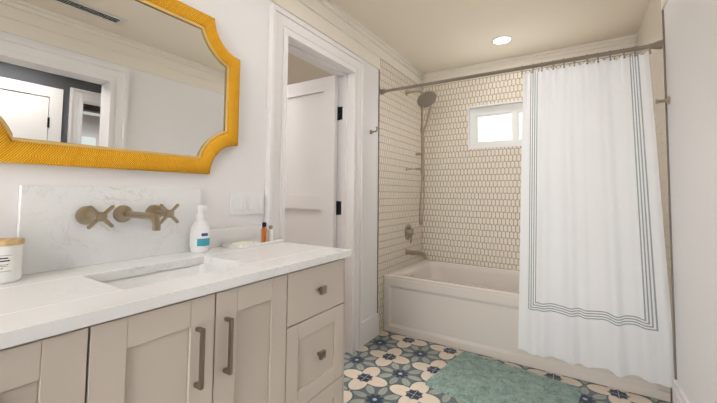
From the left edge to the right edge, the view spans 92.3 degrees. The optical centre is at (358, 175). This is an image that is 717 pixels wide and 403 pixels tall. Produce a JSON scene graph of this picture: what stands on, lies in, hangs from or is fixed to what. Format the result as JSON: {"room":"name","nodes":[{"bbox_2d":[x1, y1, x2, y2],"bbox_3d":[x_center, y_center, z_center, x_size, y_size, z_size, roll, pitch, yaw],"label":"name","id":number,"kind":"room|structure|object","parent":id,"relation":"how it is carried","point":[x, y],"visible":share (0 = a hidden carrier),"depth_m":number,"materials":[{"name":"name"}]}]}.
{"room":"bathroom","nodes":[
{"label":"bathroom","id":0,"kind":"room"},
{"bbox_2d":[0,0,378,320],"bbox_3d":[-0.531,0.022,1.898,0.120,2.430,4.557,-1,-3,32],"label":"wall","id":1,"kind":"structure","parent":0,"point":[242,26],"depth_m":1.72,"materials":[{"name":"white paint"}]},
{"bbox_2d":[16,185,199,272],"bbox_3d":[-1.022,0.158,0.984,0.020,0.264,2.004,-1,-3,32],"label":"backsplash","id":2,"kind":"structure","parent":1,"relation":"attached to","point":[51,231],"depth_m":1.17,"materials":[{"name":"white stone"}]},
{"bbox_2d":[0,0,239,173],"bbox_3d":[-0.849,-0.381,1.265,0.032,0.715,0.990,-1,-3,32],"label":"mirror","id":3,"kind":"object","parent":1,"relation":"attached to","point":[148,85],"visible":1,"depth_m":1.24,"materials":[{"name":"wicker"}]},
{"bbox_2d":[75,204,179,230],"bbox_3d":[-0.745,0.138,1.173,0.244,0.081,0.289,-1,-3,32],"label":"faucet","id":4,"kind":"object","parent":1,"relation":"attached to","point":[91,216],"visible":1,"depth_m":1.13,"materials":[{"name":"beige metal"}]},
{"bbox_2d":[230,191,263,215],"bbox_3d":[-0.559,0.136,1.726,0.012,0.115,0.208,-1,-3,32],"label":"switch plate","id":5,"kind":"object","parent":1,"relation":"attached to","point":[245,203],"visible":1,"depth_m":1.72,"materials":[{"name":"white plastic"}]},
{"bbox_2d":[284,75,342,247],"bbox_3d":[-0.464,0.255,2.725,0.746,2.028,0.098,-1,-3,32],"label":"hall door","id":6,"kind":"structure","parent":1,"relation":"in","point":[312,204],"depth_m":2.69,"materials":[{"name":"white paint"}]},
{"bbox_2d":[264,4,363,353],"bbox_3d":[-0.296,0.174,2.263,0.180,2.170,0.950,-1,-3,32],"label":"door frame","id":7,"kind":"structure","parent":1,"relation":"attached to","point":[291,34],"depth_m":2.31,"materials":[{"name":"white paint"}]},
{"bbox_2d":[270,0,425,87],"bbox_3d":[-0.448,-1.078,1.909,0.048,0.230,4.317,-1,-3,32],"label":"crown molding","id":8,"kind":"structure","parent":1,"relation":"attached to","point":[334,21],"depth_m":2.51,"materials":[{"name":"beige paint"}]},
{"bbox_2d":[362,313,378,345],"bbox_3d":[0.084,1.201,2.693,0.021,0.170,0.279,-1,-3,32],"label":"baseboard","id":9,"kind":"structure","parent":1,"relation":"attached to","point":[370,328],"depth_m":2.69,"materials":[{"name":"white paint"}]},
{"bbox_2d":[377,58,424,332],"bbox_3d":[0.413,0.162,3.261,0.009,2.310,0.930,-1,-3,32],"label":"wall tile","id":10,"kind":"structure","parent":1,"relation":"attached to","point":[399,114],"depth_m":3.17,"materials":[{"name":"beige tile"}]},
{"bbox_2d":[405,90,436,258],"bbox_3d":[0.595,-0.035,3.266,0.301,1.617,0.246,-1,-3,32],"label":"shower","id":11,"kind":"object","parent":10,"relation":"attached to","point":[425,99],"visible":1,"depth_m":3.24,"materials":[{"name":"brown metal"}]},
{"bbox_2d":[287,0,649,84],"bbox_3d":[-0.781,-1.214,2.148,4.676,0.060,4.590,-1,-3,32],"label":"ceiling","id":12,"kind":"structure","parent":0,"point":[427,36],"depth_m":2.63,"materials":[{"name":"beige paint"}]},
{"bbox_2d":[491,35,512,44],"bbox_3d":[1.188,-1.124,2.855,0.164,0.006,0.164,-1,-3,32],"label":"recessed light","id":13,"kind":"object","parent":12,"relation":"in","point":[503,39],"visible":1,"depth_m":2.85,"materials":[{"name":"white"}]},
{"bbox_2d":[344,330,671,402],"bbox_3d":[0.282,1.248,1.310,2.076,0.060,4.317,-1,-3,32],"label":"floor","id":14,"kind":"structure","parent":0,"point":[383,366],"depth_m":2.18,"materials":[{"name":"tile"}]},
{"bbox_2d":[0,253,350,402],"bbox_3d":[-0.803,0.746,0.804,0.560,0.866,1.992,-1,-3,32],"label":"bathroom vanity","id":15,"kind":"object","parent":14,"relation":"on","point":[133,310],"depth_m":0.97,"materials":[{"name":"beige paint"}]},
{"bbox_2d":[0,225,350,340],"bbox_3d":[-0.800,0.258,0.837,0.548,0.112,2.004,-1,-3,32],"label":"countertop","id":16,"kind":"structure","parent":15,"relation":"on","point":[53,298],"depth_m":0.95,"materials":[{"name":"white stone"}]},
{"bbox_2d":[0,238,24,283],"bbox_3d":[-0.973,0.231,0.937,0.090,0.113,0.090,-1,-3,32],"label":"candle jar","id":17,"kind":"object","parent":16,"relation":"on","point":[11,257],"visible":0.96,"depth_m":0.93,"materials":[{"name":"white"}]},
{"bbox_2d":[190,205,209,252],"bbox_3d":[-0.661,0.220,1.439,0.079,0.192,0.078,-1,-3,32],"label":"soap pump bottle","id":18,"kind":"object","parent":16,"relation":"on","point":[200,236],"visible":0.98,"depth_m":1.41,"materials":[{"name":"white plastic"}]},
{"bbox_2d":[222,222,282,248],"bbox_3d":[-0.501,0.278,1.652,0.115,0.101,0.270,-1,-3,32],"label":"tray","id":19,"kind":"object","parent":16,"relation":"on","point":[264,239],"visible":1,"depth_m":1.68,"materials":[{"name":"white ceramic"}]},
{"bbox_2d":[425,351,581,402],"bbox_3d":[0.857,1.251,2.055,0.742,0.020,0.582,-2,-4,40],"label":"bath mat","id":20,"kind":"object","parent":14,"relation":"on","point":[468,377],"visible":1,"depth_m":2.06,"materials":[{"name":"green fabric"}]},
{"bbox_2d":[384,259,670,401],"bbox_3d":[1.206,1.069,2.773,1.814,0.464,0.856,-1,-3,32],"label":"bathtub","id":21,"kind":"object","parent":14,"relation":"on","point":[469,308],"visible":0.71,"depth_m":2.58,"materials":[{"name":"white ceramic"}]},
{"bbox_2d":[425,53,632,269],"bbox_3d":[1.449,0.109,3.190,1.836,2.430,0.008,-1,-3,32],"label":"wall tile","id":22,"kind":"structure","parent":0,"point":[472,204],"depth_m":3.41,"materials":[{"name":"beige tile"}]},
{"bbox_2d":[468,100,522,148],"bbox_3d":[1.484,-0.485,3.262,0.860,0.425,0.108,-1,-3,32],"label":"window","id":23,"kind":"structure","parent":22,"relation":"in","point":[495,125],"depth_m":3.37,"materials":[{"name":"white glass"}]},
{"bbox_2d":[426,34,636,86],"bbox_3d":[1.472,-1.040,3.218,1.768,0.132,0.048,-1,-3,32],"label":"crown molding","id":24,"kind":"structure","parent":22,"relation":"attached to","point":[629,41],"depth_m":3.12,"materials":[{"name":"beige paint"}]},
{"bbox_2d":[664,0,716,402],"bbox_3d":[1.120,-0.014,0.850,0.120,2.430,4.557,-1,-3,32],"label":"wall","id":25,"kind":"structure","parent":0,"point":[690,26],"depth_m":1.51,"materials":[{"name":"white paint"}]},
{"bbox_2d":[633,0,676,402],"bbox_3d":[1.957,0.068,2.285,0.009,2.430,0.930,-1,-3,32],"label":"wall tile","id":26,"kind":"structure","parent":25,"relation":"attached to","point":[651,30],"depth_m":2.00,"materials":[{"name":"beige tile"}]},
{"bbox_2d":[380,40,673,387],"bbox_3d":[0.956,0.203,2.398,1.832,1.920,0.094,-1,-3,32],"label":"shower curtain","id":27,"kind":"object","parent":26,"relation":"hanging from","point":[593,284],"visible":1,"depth_m":2.10,"materials":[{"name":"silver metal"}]},
{"bbox_2d":[655,96,669,104],"bbox_3d":[1.657,-0.408,1.880,0.061,0.044,0.044,-1,-3,32],"label":"robe hook","id":28,"kind":"object","parent":25,"relation":"attached to","point":[667,100],"visible":1,"depth_m":1.87,"materials":[{"name":"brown metal"}]},
{"bbox_2d":[661,0,667,9],"bbox_3d":[0.805,-1.134,0.548,0.048,0.230,3.360,-1,-3,32],"label":"crown molding","id":29,"kind":"structure","parent":25,"relation":"attached to","point":[663,2],"depth_m":1.91,"materials":[{"name":"beige paint"}]},
{"bbox_2d":[672,379,688,402],"bbox_3d":[1.385,1.147,1.359,0.021,0.170,1.139,-1,-3,32],"label":"baseboard","id":30,"kind":"structure","parent":25,"relation":"attached to","point":[678,395],"depth_m":1.77,"materials":[{"name":"white paint"}]}
]}

